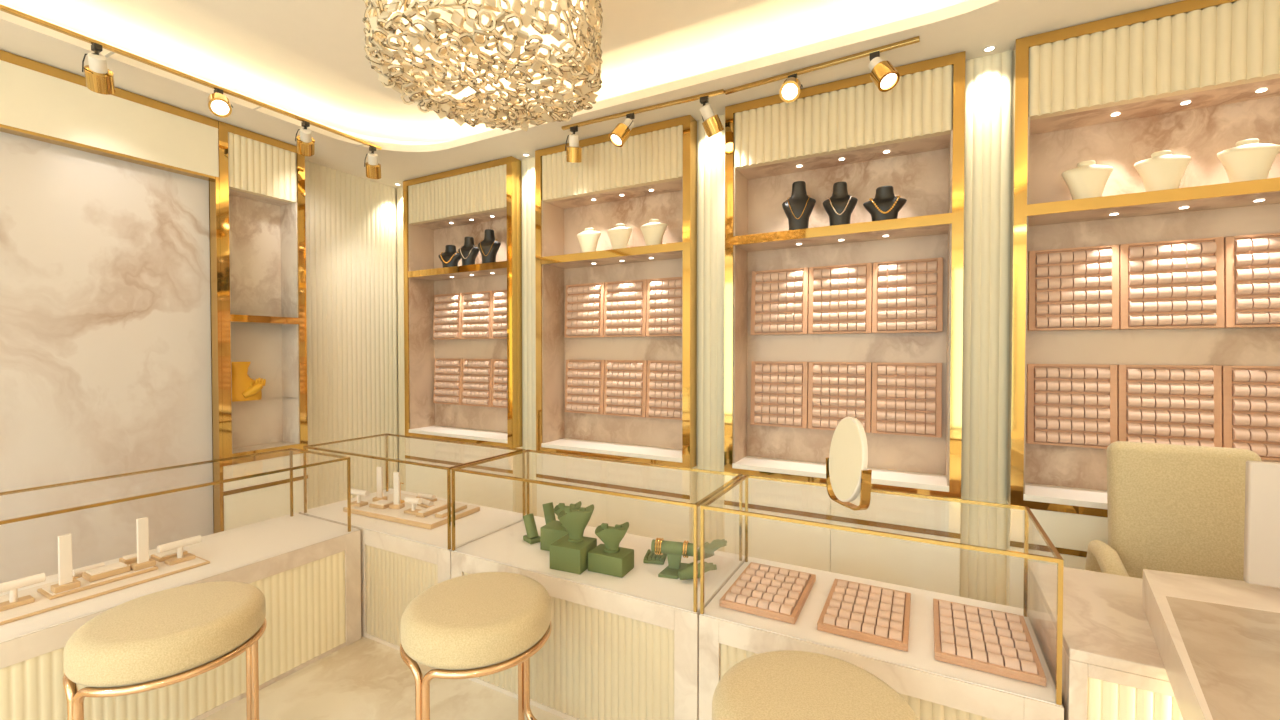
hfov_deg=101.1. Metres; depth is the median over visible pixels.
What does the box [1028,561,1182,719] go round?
counter
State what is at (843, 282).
cushion
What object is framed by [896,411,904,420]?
cushion
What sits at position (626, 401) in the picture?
cushion
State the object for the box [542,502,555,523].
roll
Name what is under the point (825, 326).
cushion
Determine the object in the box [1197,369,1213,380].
cushion
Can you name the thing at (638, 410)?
cushion
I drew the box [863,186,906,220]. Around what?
bust
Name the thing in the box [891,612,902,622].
cushion
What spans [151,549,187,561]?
box
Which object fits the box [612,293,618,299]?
cushion
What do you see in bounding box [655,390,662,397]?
cushion
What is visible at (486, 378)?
cushion
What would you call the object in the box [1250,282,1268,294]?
cushion
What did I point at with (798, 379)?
cushion
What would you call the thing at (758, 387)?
cushion
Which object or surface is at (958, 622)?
cushion
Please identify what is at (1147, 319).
cushion
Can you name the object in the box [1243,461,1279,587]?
monitor
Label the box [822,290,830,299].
cushion
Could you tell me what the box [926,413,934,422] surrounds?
cushion
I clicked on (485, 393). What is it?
cushion
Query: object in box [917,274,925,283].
cushion
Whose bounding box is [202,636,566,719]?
floor
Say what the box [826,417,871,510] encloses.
mirror
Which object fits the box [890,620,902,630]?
cushion
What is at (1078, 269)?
cushion
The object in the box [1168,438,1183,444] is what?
cushion
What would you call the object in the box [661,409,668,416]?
cushion
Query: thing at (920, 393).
cushion
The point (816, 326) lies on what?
cushion
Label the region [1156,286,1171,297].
cushion
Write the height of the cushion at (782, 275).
0.053 m
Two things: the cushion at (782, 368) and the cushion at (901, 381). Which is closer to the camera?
the cushion at (901, 381)
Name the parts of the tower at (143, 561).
plate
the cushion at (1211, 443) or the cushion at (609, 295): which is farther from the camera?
the cushion at (609, 295)
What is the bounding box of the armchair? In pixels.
[1085,441,1261,580]
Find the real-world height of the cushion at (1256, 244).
0.053 m
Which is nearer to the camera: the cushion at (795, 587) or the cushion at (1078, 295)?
the cushion at (795, 587)
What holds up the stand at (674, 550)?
on the display case at (627, 647)
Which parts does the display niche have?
cabinet door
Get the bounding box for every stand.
[0,573,45,611]
[72,562,104,578]
[157,535,201,565]
[351,488,369,506]
[400,482,404,502]
[404,497,421,514]
[416,492,436,501]
[417,498,433,507]
[554,501,581,526]
[558,504,593,542]
[595,522,628,552]
[651,539,693,578]
[678,562,716,579]
[698,539,726,559]
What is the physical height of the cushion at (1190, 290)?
0.053 m
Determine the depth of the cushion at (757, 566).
2.17 m
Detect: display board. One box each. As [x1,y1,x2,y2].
[0,556,209,625]
[343,493,479,529]
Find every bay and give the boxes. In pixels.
[403,156,522,512]
[535,115,696,542]
[724,51,965,596]
[1006,0,1279,608]
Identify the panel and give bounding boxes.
[0,50,223,582]
[305,160,397,508]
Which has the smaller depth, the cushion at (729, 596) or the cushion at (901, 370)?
the cushion at (729, 596)
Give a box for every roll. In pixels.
[523,513,539,543]
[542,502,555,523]
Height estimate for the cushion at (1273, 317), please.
0.053 m
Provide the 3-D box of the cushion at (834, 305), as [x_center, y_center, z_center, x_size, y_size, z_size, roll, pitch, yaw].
[1.136,-0.322,3.072,0.044,0.053,0.030,1,-2,28]
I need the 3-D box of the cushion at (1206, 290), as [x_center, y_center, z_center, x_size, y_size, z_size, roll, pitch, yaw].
[2.512,-0.309,2.326,0.044,0.053,0.030,1,-2,28]
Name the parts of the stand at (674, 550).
post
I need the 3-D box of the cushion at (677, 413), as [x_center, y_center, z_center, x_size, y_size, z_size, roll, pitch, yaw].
[0.256,0.364,3.554,0.044,0.053,0.030,1,-2,28]
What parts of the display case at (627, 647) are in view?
gold frame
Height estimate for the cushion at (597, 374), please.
0.053 m
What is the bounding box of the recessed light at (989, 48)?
[983,45,995,51]
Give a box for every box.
[82,562,130,581]
[119,553,136,564]
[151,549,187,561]
[369,500,393,508]
[416,501,451,517]
[435,504,466,517]
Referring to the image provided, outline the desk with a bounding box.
[1142,569,1279,719]
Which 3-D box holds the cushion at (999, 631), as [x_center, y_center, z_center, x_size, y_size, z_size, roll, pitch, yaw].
[1.158,0.870,1.678,0.035,0.026,0.060,1,1,28]
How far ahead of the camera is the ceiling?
2.77 m
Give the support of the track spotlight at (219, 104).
hanging from the track rail at (3, 8)
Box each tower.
[51,534,80,593]
[130,517,155,570]
[372,466,386,501]
[389,472,404,508]
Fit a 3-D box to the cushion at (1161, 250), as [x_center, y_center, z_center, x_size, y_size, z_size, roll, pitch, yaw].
[2.389,-0.500,2.401,0.044,0.053,0.030,1,-2,28]
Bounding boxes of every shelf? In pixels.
[230,314,298,324]
[411,268,506,280]
[544,251,681,268]
[736,224,949,251]
[1028,191,1279,225]
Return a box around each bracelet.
[654,538,663,554]
[683,540,688,557]
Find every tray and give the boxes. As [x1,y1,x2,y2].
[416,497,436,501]
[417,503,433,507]
[433,293,462,339]
[433,358,462,404]
[461,291,492,338]
[461,359,492,406]
[491,290,506,338]
[492,359,506,407]
[564,282,604,337]
[565,360,604,414]
[603,279,646,336]
[603,360,646,416]
[646,277,681,336]
[646,360,681,419]
[719,562,815,623]
[750,361,807,427]
[751,267,808,334]
[808,263,871,333]
[808,362,871,432]
[817,579,910,651]
[871,362,941,437]
[872,257,942,332]
[933,599,1045,686]
[1026,364,1117,448]
[1028,244,1118,330]
[1117,365,1221,446]
[1119,237,1224,328]
[1222,366,1279,460]
[1224,233,1279,327]
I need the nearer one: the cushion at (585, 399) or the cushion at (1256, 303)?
the cushion at (1256, 303)
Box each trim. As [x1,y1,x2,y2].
[397,187,405,490]
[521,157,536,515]
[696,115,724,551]
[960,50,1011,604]
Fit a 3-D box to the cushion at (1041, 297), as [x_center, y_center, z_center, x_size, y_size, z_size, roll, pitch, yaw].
[1.992,-0.314,2.608,0.044,0.053,0.030,1,-2,28]
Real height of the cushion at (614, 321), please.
0.053 m
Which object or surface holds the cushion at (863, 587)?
on the tray at (863, 612)
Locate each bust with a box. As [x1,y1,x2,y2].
[231,362,265,401]
[438,245,460,267]
[458,237,478,265]
[478,229,500,262]
[577,228,600,252]
[607,224,632,248]
[641,219,666,245]
[782,181,815,229]
[823,182,857,225]
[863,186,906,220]
[1062,160,1112,199]
[1134,150,1190,191]
[1217,138,1279,182]
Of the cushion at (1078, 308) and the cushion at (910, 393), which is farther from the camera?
the cushion at (910, 393)
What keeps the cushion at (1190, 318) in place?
on the tray at (1174, 284)
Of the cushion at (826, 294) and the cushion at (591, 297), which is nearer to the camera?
the cushion at (826, 294)
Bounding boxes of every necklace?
[440,252,458,262]
[460,245,476,258]
[787,195,809,218]
[828,195,851,214]
[869,195,900,213]
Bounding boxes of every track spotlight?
[82,43,114,94]
[208,88,232,117]
[295,121,314,155]
[364,146,380,178]
[565,126,581,162]
[609,113,634,146]
[700,96,723,137]
[779,74,802,102]
[868,51,899,91]
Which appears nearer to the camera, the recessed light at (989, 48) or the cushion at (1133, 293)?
the cushion at (1133, 293)
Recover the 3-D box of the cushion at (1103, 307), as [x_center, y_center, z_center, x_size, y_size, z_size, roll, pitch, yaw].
[2.203,-0.248,2.491,0.044,0.053,0.030,1,-2,28]
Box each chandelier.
[362,0,602,131]
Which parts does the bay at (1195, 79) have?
cabinet door, sill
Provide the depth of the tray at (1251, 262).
2.26 m
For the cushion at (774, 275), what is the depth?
3.24 m
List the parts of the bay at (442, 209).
cabinet door, sill, cabinet door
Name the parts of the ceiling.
panel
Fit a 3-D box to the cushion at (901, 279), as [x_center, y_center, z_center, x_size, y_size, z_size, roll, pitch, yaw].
[1.448,-0.445,2.909,0.044,0.053,0.030,1,-2,28]
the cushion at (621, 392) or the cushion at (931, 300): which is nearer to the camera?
the cushion at (931, 300)
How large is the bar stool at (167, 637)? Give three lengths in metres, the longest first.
0.650 x 0.502 x 0.502 m
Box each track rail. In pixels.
[0,4,381,149]
[562,89,723,129]
[724,36,919,94]
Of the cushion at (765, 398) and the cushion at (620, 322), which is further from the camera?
the cushion at (620, 322)
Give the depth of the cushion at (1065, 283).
2.56 m
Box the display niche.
[218,121,307,530]
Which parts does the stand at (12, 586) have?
post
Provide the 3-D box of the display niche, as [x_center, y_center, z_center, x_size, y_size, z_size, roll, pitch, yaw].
[-2.649,-0.040,3.642,0.250,2.957,0.525,1,1,28]
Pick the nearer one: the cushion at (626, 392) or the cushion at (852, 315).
the cushion at (852, 315)
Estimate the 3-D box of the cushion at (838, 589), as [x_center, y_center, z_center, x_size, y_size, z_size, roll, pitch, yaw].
[0.753,0.865,1.975,0.035,0.026,0.060,1,1,28]
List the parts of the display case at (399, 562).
gold frame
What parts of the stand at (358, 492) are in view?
post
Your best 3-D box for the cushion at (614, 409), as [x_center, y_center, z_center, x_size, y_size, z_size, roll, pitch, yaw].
[-0.180,0.360,3.790,0.044,0.053,0.030,1,-2,28]
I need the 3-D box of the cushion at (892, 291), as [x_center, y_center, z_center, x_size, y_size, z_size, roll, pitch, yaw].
[1.404,-0.382,2.930,0.044,0.053,0.030,1,-2,28]
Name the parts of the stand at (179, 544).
post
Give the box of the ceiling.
[0,0,1182,189]
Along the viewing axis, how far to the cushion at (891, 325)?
2.92 m
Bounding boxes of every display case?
[0,448,360,719]
[299,433,526,650]
[451,449,744,719]
[699,474,1063,719]
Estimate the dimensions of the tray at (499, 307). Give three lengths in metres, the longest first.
0.400 x 0.346 x 0.061 m
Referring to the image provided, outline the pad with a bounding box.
[643,549,666,564]
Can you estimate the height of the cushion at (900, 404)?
0.053 m
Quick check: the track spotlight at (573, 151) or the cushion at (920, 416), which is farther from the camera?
the track spotlight at (573, 151)
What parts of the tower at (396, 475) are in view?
plate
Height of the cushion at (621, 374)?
0.053 m
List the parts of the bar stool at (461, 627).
leg frame, seat, leg frame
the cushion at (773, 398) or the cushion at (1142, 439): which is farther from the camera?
the cushion at (773, 398)
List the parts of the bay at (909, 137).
cabinet door, sill, cabinet door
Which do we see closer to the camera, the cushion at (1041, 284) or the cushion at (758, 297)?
the cushion at (1041, 284)
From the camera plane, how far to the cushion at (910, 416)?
2.88 m
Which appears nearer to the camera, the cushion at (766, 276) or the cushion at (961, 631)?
the cushion at (961, 631)
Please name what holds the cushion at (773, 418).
on the tray at (779, 390)
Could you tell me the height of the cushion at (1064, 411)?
0.053 m
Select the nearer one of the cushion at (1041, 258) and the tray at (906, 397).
the cushion at (1041, 258)
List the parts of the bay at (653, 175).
cabinet door, sill, cabinet door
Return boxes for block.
[540,520,567,550]
[550,534,596,573]
[588,544,633,577]
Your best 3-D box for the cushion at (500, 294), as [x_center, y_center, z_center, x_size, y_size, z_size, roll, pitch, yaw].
[-1.134,-0.532,4.311,0.044,0.053,0.030,1,-2,28]
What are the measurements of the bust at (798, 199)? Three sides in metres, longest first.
0.298 x 0.190 x 0.098 m
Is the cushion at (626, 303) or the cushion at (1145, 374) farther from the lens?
the cushion at (626, 303)
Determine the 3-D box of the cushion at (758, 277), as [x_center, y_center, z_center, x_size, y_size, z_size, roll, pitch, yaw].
[0.748,-0.515,3.291,0.044,0.053,0.030,1,-2,28]
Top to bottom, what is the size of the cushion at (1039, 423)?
0.053 m
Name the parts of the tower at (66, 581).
plate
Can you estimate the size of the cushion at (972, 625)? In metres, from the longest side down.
0.060 x 0.035 x 0.026 m
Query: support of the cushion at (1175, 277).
on the tray at (1174, 284)
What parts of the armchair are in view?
armrest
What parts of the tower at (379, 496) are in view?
plate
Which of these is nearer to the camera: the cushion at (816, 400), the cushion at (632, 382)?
the cushion at (816, 400)
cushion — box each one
[86,562,126,574]
[122,553,136,559]
[154,549,183,557]
[371,500,393,504]
[418,501,451,512]
[437,504,464,513]
[453,317,458,322]
[453,324,458,330]
[453,397,458,402]
[454,295,459,300]
[454,302,459,308]
[454,368,459,373]
[454,375,459,380]
[476,368,481,374]
[479,308,485,314]
[479,383,485,389]
[480,293,485,299]
[483,316,488,321]
[483,323,488,329]
[483,331,488,336]
[483,391,488,397]
[483,399,488,404]
[484,293,489,299]
[484,301,489,306]
[484,308,488,314]
[484,361,489,366]
[484,368,489,374]
[484,376,489,381]
[484,384,489,389]
[493,315,498,321]
[493,399,499,405]
[494,292,499,298]
[494,376,499,382]
[498,292,503,298]
[498,315,503,321]
[498,376,503,382]
[498,384,503,390]
[501,330,506,336]
[502,392,506,398]
[566,320,572,327]
[566,329,572,335]
[566,404,572,410]
[567,287,573,293]
[567,295,573,302]
[567,304,573,310]
[567,312,572,318]
[567,370,573,376]
[567,378,573,385]
[567,387,572,393]
[567,395,573,401]
[568,362,573,368]
[571,329,577,335]
[572,295,578,301]
[572,303,578,310]
[572,312,578,318]
[572,320,577,326]
[572,379,578,385]
[572,387,578,393]
[572,395,577,402]
[572,404,577,410]
[573,287,579,293]
[573,362,578,368]
[573,370,579,376]
[577,303,583,309]
[577,312,583,318]
[577,320,582,326]
[577,329,583,335]
[577,387,584,393]
[577,396,583,402]
[577,404,583,410]
[578,286,583,293]
[578,295,584,301]
[578,362,584,368]
[578,370,584,377]
[578,379,583,385]
[582,320,588,326]
[582,328,588,335]
[582,396,588,402]
[582,404,588,411]
[583,286,589,292]
[583,294,589,301]
[583,303,588,309]
[583,311,589,318]
[583,362,589,368]
[583,371,589,377]
[583,379,589,385]
[583,387,588,394]
[587,328,593,335]
[588,294,594,300]
[588,303,594,309]
[588,311,594,317]
[588,320,593,326]
[588,379,594,385]
[588,388,594,394]
[588,396,594,403]
[588,405,593,411]
[589,286,595,292]
[589,362,595,368]
[589,371,594,377]
[593,311,599,317]
[593,320,599,326]
[593,328,599,334]
[593,396,599,403]
[593,405,599,412]
[594,285,600,292]
[594,294,600,300]
[594,302,600,309]
[594,362,600,368]
[594,371,600,377]
[594,379,600,386]
[594,388,599,394]
[606,302,612,308]
[606,310,612,317]
[606,319,612,326]
[606,328,611,334]
[606,380,612,386]
[606,388,612,395]
[606,397,612,404]
[606,406,612,412]
[607,284,613,291]
[607,293,612,299]
[607,362,613,369]
[607,371,613,377]
[611,328,617,334]
[611,406,618,413]
[612,284,618,290]
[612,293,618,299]
[612,301,618,308]
[612,310,618,317]
[612,319,617,325]
[612,371,619,378]
[612,380,618,386]
[612,389,618,395]
[612,397,617,404]
[613,362,619,369]
[617,319,623,325]
[617,327,624,334]
[617,398,623,404]
[617,406,623,413]
[618,283,625,290]
[618,292,624,299]
[618,301,623,308]
[618,310,623,316]
[618,362,624,369]
[618,371,625,378]
[618,380,624,387]
[618,389,624,395]
[623,310,629,316]
[623,318,630,325]
[623,327,629,334]
[623,389,630,396]
[623,398,629,405]
[623,407,629,413]
[624,283,630,290]
[624,292,630,299]
[624,301,629,307]
[624,363,630,369]
[624,371,630,378]
[624,380,630,387]
[629,309,636,316]
[629,318,635,325]
[629,327,635,334]
[629,389,636,396]
[629,398,636,405]
[629,407,635,414]
[630,283,636,289]
[630,291,636,298]
[630,300,636,307]
[630,363,636,369]
[630,372,636,378]
[630,380,635,387]
[635,309,642,316]
[635,318,641,325]
[635,327,641,334]
[635,390,642,396]
[635,398,641,405]
[635,407,641,414]
[636,282,642,289]
[636,291,642,298]
[636,300,642,307]
[636,363,642,369]
[636,372,642,378]
[636,381,642,387]
[649,299,656,306]
[649,308,656,315]
[649,318,655,324]
[649,327,655,333]
[649,381,656,388]
[649,390,656,397]
[649,399,656,406]
[649,408,655,415]
[650,281,656,288]
[650,290,656,297]
[650,363,656,370]
[650,372,656,379]
[655,308,662,315]
[655,317,662,324]
[655,327,661,333]
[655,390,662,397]
[655,399,661,406]
[655,409,661,416]
[656,281,662,288]
[656,290,662,297]
[656,299,662,306]
[656,363,662,370]
[656,372,662,379]
[656,381,662,388]
[661,317,668,324]
[661,326,668,333]
[661,400,668,407]
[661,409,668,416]
[662,280,669,287]
[662,289,669,296]
[662,299,668,306]
[662,308,668,315]
[662,363,669,370]
[662,372,669,379]
[662,381,668,388]
[662,391,668,398]
[668,289,675,296]
[668,298,675,305]
[668,308,674,315]
[668,317,675,324]
[668,326,674,333]
[668,372,675,379]
[668,382,675,389]
[668,391,675,398]
[668,400,675,407]
[668,409,674,416]
[669,280,675,287]
[669,363,675,370]
[674,317,681,324]
[674,326,681,333]
[674,391,681,398]
[674,400,681,408]
[674,410,681,417]
[675,279,681,287]
[675,289,681,296]
[675,298,681,305]
[675,307,681,314]
[675,363,681,370]
[675,372,681,379]
[675,382,681,389]
[725,592,738,601]
[731,586,742,594]
[736,579,748,587]
[736,594,748,603]
[741,574,752,581]
[741,588,753,596]
[746,568,756,575]
[746,582,757,589]
[746,597,759,606]
[750,563,760,569]
[751,576,762,583]
[752,590,764,598]
[754,404,762,412]
[754,414,762,422]
[755,274,763,281]
[755,284,762,291]
[755,294,762,302]
[755,304,762,312]
[755,314,762,322]
[755,324,762,332]
[755,364,762,372]
[755,374,762,382]
[755,384,762,392]
[755,394,762,402]
[755,570,766,577]
[756,584,767,592]
[757,599,770,609]
[760,565,770,571]
[761,578,772,585]
[762,314,770,321]
[762,324,770,332]
[762,384,770,392]
[762,395,770,402]
[762,405,769,412]
[762,415,769,423]
[762,592,774,601]
[763,273,770,281]
[763,283,770,291]
[763,293,770,301]
[763,304,770,311]
[763,364,770,372]
[763,374,770,382]
[765,572,775,579]
[767,586,778,594]
[769,566,780,573]
[769,602,781,611]
[770,303,778,311]
[770,313,778,321]
[770,324,777,331]
[770,374,778,382]
[770,385,778,392]
[770,395,777,403]
[770,405,777,413]
[770,415,777,423]
[771,272,778,281]
[771,283,778,291]
[771,293,778,301]
[771,364,778,372]
[771,580,782,587]
[773,595,785,603]
[775,574,786,581]
[777,416,785,424]
[777,588,789,596]
[778,293,786,300]
[778,303,786,311]
[778,313,786,321]
[778,324,785,331]
[778,364,786,372]
[778,375,786,382]
[778,385,785,393]
[778,395,785,403]
[778,405,785,413]
[779,272,786,280]
[779,282,786,290]
[779,568,789,575]
[780,604,793,614]
[781,582,792,589]
[784,597,797,607]
[785,416,793,424]
[785,576,796,583]
[786,292,794,300]
[786,303,794,310]
[786,313,794,321]
[786,323,793,331]
[786,364,794,372]
[786,375,794,383]
[786,385,794,393]
[786,395,793,403]
[786,406,793,414]
[787,271,794,280]
[787,282,794,290]
[788,590,800,600]
[789,570,799,577]
[792,584,803,594]
[794,302,802,310]
[794,313,802,321]
[794,323,802,331]
[794,365,802,372]
[794,375,802,383]
[794,385,802,393]
[794,396,801,404]
[794,406,801,414]
[794,417,801,425]
[795,271,802,279]
[795,281,802,289]
[795,292,802,300]
[795,578,807,588]
[799,572,810,581]
[812,407,820,415]
[812,418,820,426]
[813,280,821,288]
[813,291,821,299]
[813,301,821,310]
[813,312,821,320]
[813,323,820,331]
[813,365,821,373]
[813,375,821,383]
[813,386,820,394]
[813,397,820,405]
[814,269,821,278]
[821,312,829,320]
[821,322,829,331]
[821,376,829,384]
[821,386,829,394]
[821,397,829,405]
[821,408,829,416]
[821,418,828,427]
[822,269,830,277]
[822,280,830,288]
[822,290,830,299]
[822,301,829,309]
[822,365,829,373]
[823,614,836,625]
[827,606,839,616]
[829,419,837,427]
[829,599,841,608]
[830,290,838,298]
[830,301,838,309]
[830,311,838,320]
[830,322,838,330]
[830,365,838,373]
[830,376,838,384]
[830,386,838,395]
[830,397,837,406]
[830,408,837,416]
[831,268,839,277]
[831,279,838,287]
[832,592,843,601]
[835,586,846,595]
[836,617,849,627]
[837,580,848,588]
[838,397,846,406]
[838,408,846,417]
[839,278,847,287]
[839,289,847,298]
[839,300,847,309]
[839,311,847,319]
[839,322,847,330]
[839,365,847,373]
[839,376,847,384]
[839,387,846,395]
[839,609,851,620]
[840,268,847,276]
[841,602,853,611]
[844,595,855,603]
[846,588,857,596]
[847,387,855,395]
[847,398,855,406]
[847,409,855,417]
[848,267,856,276]
[848,278,856,287]
[848,289,856,297]
[848,300,856,308]
[848,311,856,319]
[848,322,856,330]
[848,365,856,373]
[848,376,855,384]
[848,582,859,589]
[849,620,861,630]
[851,612,863,624]
[853,604,865,615]
[855,597,867,606]
[856,387,864,396]
[856,398,864,407]
[856,409,864,418]
[857,266,865,275]
[857,277,865,286]
[857,288,865,297]
[857,299,865,308]
[857,310,865,319]
[857,322,865,330]
[857,365,865,374]
[857,376,865,385]
[857,590,868,599]
[859,584,870,593]
[862,623,874,634]
[864,614,876,627]
[866,607,877,616]
[867,599,879,610]
[869,593,880,602]
[871,586,881,594]
[875,625,888,637]
[877,377,885,385]
[877,388,885,397]
[877,399,885,408]
[877,410,885,419]
[877,421,885,430]
[877,617,889,630]
[878,265,886,274]
[878,276,886,285]
[878,287,886,296]
[878,299,886,307]
[878,310,886,318]
[878,321,886,330]
[878,366,886,374]
[878,609,890,619]
[880,602,891,611]
[881,595,892,603]
[882,588,893,596]
[886,422,894,431]
[887,298,896,307]
[887,309,895,318]
[887,321,895,329]
[887,366,895,374]
[887,377,895,386]
[887,388,895,397]
[887,399,895,408]
[887,411,895,420]
[888,264,896,273]
[888,275,896,284]
[888,287,896,296]
[889,629,901,640]
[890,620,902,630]
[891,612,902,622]
[892,604,903,617]
[893,597,904,606]
[894,591,904,598]
[896,388,904,397]
[896,400,904,409]
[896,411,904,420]
[896,423,904,432]
[897,263,906,273]
[897,275,905,284]
[897,286,905,295]
[897,298,905,307]
[897,309,905,318]
[897,321,905,329]
[897,366,905,374]
[897,377,905,386]
[906,366,915,375]
[906,377,914,386]
[906,389,914,398]
[906,400,914,409]
[906,412,914,421]
[906,423,914,432]
[907,263,915,272]
[907,274,915,283]
[907,286,915,295]
[907,297,915,306]
[907,309,915,318]
[907,320,915,329]
[916,366,925,375]
[916,377,924,386]
[916,389,924,398]
[916,401,924,410]
[916,412,924,421]
[916,424,924,433]
[917,262,925,271]
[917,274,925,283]
[917,285,925,294]
[917,297,925,306]
[917,308,925,317]
[917,320,925,329]
[926,366,935,375]
[926,378,935,387]
[926,389,935,398]
[926,401,934,410]
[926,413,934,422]
[926,424,934,434]
[927,261,936,271]
[927,273,936,282]
[927,285,936,294]
[927,296,935,306]
[927,308,935,317]
[927,320,935,329]
[939,600,950,608]
[939,607,951,616]
[940,615,951,625]
[940,623,952,634]
[941,632,953,643]
[941,641,954,654]
[952,603,963,611]
[952,610,964,619]
[953,618,966,628]
[954,626,967,637]
[955,635,968,647]
[956,645,970,658]
[965,605,977,615]
[966,613,978,622]
[967,621,980,631]
[968,629,982,641]
[970,639,984,650]
[971,648,986,661]
[978,608,991,617]
[979,615,993,625]
[981,624,995,634]
[983,632,997,644]
[985,642,1000,654]
[987,652,1002,665]
[991,610,1005,620]
[993,618,1007,628]
[995,627,1010,637]
[998,636,1013,647]
[1000,645,1016,657]
[1003,655,1019,669]
[1005,613,1019,622]
[1008,621,1022,631]
[1010,630,1025,640]
[1013,639,1029,651]
[1016,649,1033,661]
[1019,659,1037,673]
[1034,367,1046,377]
[1034,380,1045,390]
[1034,393,1045,403]
[1034,405,1045,415]
[1034,418,1045,428]
[1034,431,1045,441]
[1036,253,1047,264]
[1036,266,1047,276]
[1036,279,1047,289]
[1036,292,1047,302]
[1036,304,1047,314]
[1036,317,1047,327]
[1046,368,1058,377]
[1046,380,1058,390]
[1046,393,1058,403]
[1046,406,1058,416]
[1046,418,1058,429]
[1046,431,1058,442]
[1048,253,1059,263]
[1048,265,1059,276]
[1048,278,1059,288]
[1048,291,1059,301]
[1048,304,1059,314]
[1048,317,1059,327]
[1059,368,1070,378]
[1059,381,1070,391]
[1059,393,1070,404]
[1059,406,1070,416]
[1059,419,1070,429]
[1059,432,1070,442]
[1060,252,1072,262]
[1060,265,1072,275]
[1060,278,1072,288]
[1060,291,1072,301]
[1060,303,1072,314]
[1060,316,1072,327]
[1071,368,1083,378]
[1071,381,1083,391]
[1071,394,1083,404]
[1071,407,1083,417]
[1071,420,1083,430]
[1071,433,1083,443]
[1073,251,1085,262]
[1073,264,1085,274]
[1073,277,1085,287]
[1073,290,1085,300]
[1073,303,1085,313]
[1073,316,1085,326]
[1084,368,1096,378]
[1084,381,1096,391]
[1084,394,1096,404]
[1084,407,1096,418]
[1084,420,1096,431]
[1084,433,1096,444]
[1085,250,1098,261]
[1085,263,1098,274]
[1085,276,1098,287]
[1085,289,1098,300]
[1085,303,1098,313]
[1085,316,1098,326]
[1097,368,1109,378]
[1097,381,1109,392]
[1097,394,1109,405]
[1097,408,1109,418]
[1097,421,1109,432]
[1097,434,1109,445]
[1098,249,1111,260]
[1098,262,1111,273]
[1098,276,1111,286]
[1098,289,1111,299]
[1098,302,1111,313]
[1098,315,1111,326]
[1126,368,1140,379]
[1126,382,1140,393]
[1127,395,1140,406]
[1127,409,1140,420]
[1127,422,1140,433]
[1127,436,1140,441]
[1128,247,1142,258]
[1128,260,1142,271]
[1128,274,1142,285]
[1128,288,1142,298]
[1128,301,1142,312]
[1128,315,1142,325]
[1140,369,1154,379]
[1140,382,1154,393]
[1140,396,1154,407]
[1140,409,1154,420]
[1140,423,1154,434]
[1140,437,1154,442]
[1142,246,1156,257]
[1142,259,1156,271]
[1142,273,1156,284]
[1142,287,1156,298]
[1142,301,1156,311]
[1142,314,1156,325]
[1154,369,1168,380]
[1154,383,1169,393]
[1154,396,1169,407]
[1154,410,1169,421]
[1154,424,1169,435]
[1154,438,1169,443]
[1156,245,1171,256]
[1156,259,1171,270]
[1156,272,1171,284]
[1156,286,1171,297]
[1156,300,1171,311]
[1156,314,1171,325]
[1168,369,1183,380]
[1168,383,1183,394]
[1168,397,1183,408]
[1168,411,1183,422]
[1168,424,1183,436]
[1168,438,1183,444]
[1170,244,1185,255]
[1170,258,1185,269]
[1170,272,1185,283]
[1170,286,1186,297]
[1171,300,1186,311]
[1171,314,1186,325]
[1183,369,1198,380]
[1183,383,1198,394]
[1183,397,1198,408]
[1183,411,1198,422]
[1183,425,1198,437]
[1183,439,1198,445]
[1185,243,1200,254]
[1185,257,1200,268]
[1185,271,1200,282]
[1185,285,1201,296]
[1185,299,1201,310]
[1185,313,1201,324]
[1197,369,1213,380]
[1197,383,1213,395]
[1198,398,1213,409]
[1198,412,1213,423]
[1198,426,1214,438]
[1198,440,1214,446]
[1200,242,1216,253]
[1200,256,1216,268]
[1200,270,1216,282]
[1200,284,1216,296]
[1200,299,1216,310]
[1200,313,1216,324]
[1232,370,1249,381]
[1232,384,1249,396]
[1232,399,1249,410]
[1232,413,1249,425]
[1232,428,1249,439]
[1233,442,1249,449]
[1234,239,1251,251]
[1235,254,1251,266]
[1235,268,1251,280]
[1235,283,1252,295]
[1235,297,1252,309]
[1235,312,1252,324]
[1247,384,1265,396]
[1248,370,1265,381]
[1248,399,1265,411]
[1248,414,1265,426]
[1248,428,1265,440]
[1248,443,1266,455]
[1250,238,1267,250]
[1250,253,1268,265]
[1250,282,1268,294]
[1250,297,1268,309]
[1251,267,1268,279]
[1251,312,1268,323]
[1263,370,1279,382]
[1264,385,1279,397]
[1264,400,1279,411]
[1264,414,1279,426]
[1264,429,1279,441]
[1264,444,1279,456]
[1266,237,1279,249]
[1266,252,1279,264]
[1266,267,1279,279]
[1267,282,1279,293]
[1267,296,1279,308]
[1267,311,1279,323]
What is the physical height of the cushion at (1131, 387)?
0.053 m
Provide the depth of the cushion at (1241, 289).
2.27 m
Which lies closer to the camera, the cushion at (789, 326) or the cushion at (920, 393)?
the cushion at (920, 393)
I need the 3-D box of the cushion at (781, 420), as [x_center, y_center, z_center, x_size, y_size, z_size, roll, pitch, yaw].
[0.868,0.370,3.222,0.044,0.053,0.030,1,-2,28]
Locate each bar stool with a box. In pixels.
[63,581,266,719]
[400,572,551,719]
[712,650,918,719]
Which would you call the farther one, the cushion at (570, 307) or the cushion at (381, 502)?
the cushion at (570, 307)
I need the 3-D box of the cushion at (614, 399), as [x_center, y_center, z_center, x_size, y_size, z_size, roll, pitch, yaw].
[-0.178,0.297,3.792,0.044,0.053,0.030,1,-2,28]
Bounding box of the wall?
[396,190,398,471]
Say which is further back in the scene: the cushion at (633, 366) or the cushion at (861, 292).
the cushion at (633, 366)
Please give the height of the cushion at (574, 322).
0.053 m
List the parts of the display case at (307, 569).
gold frame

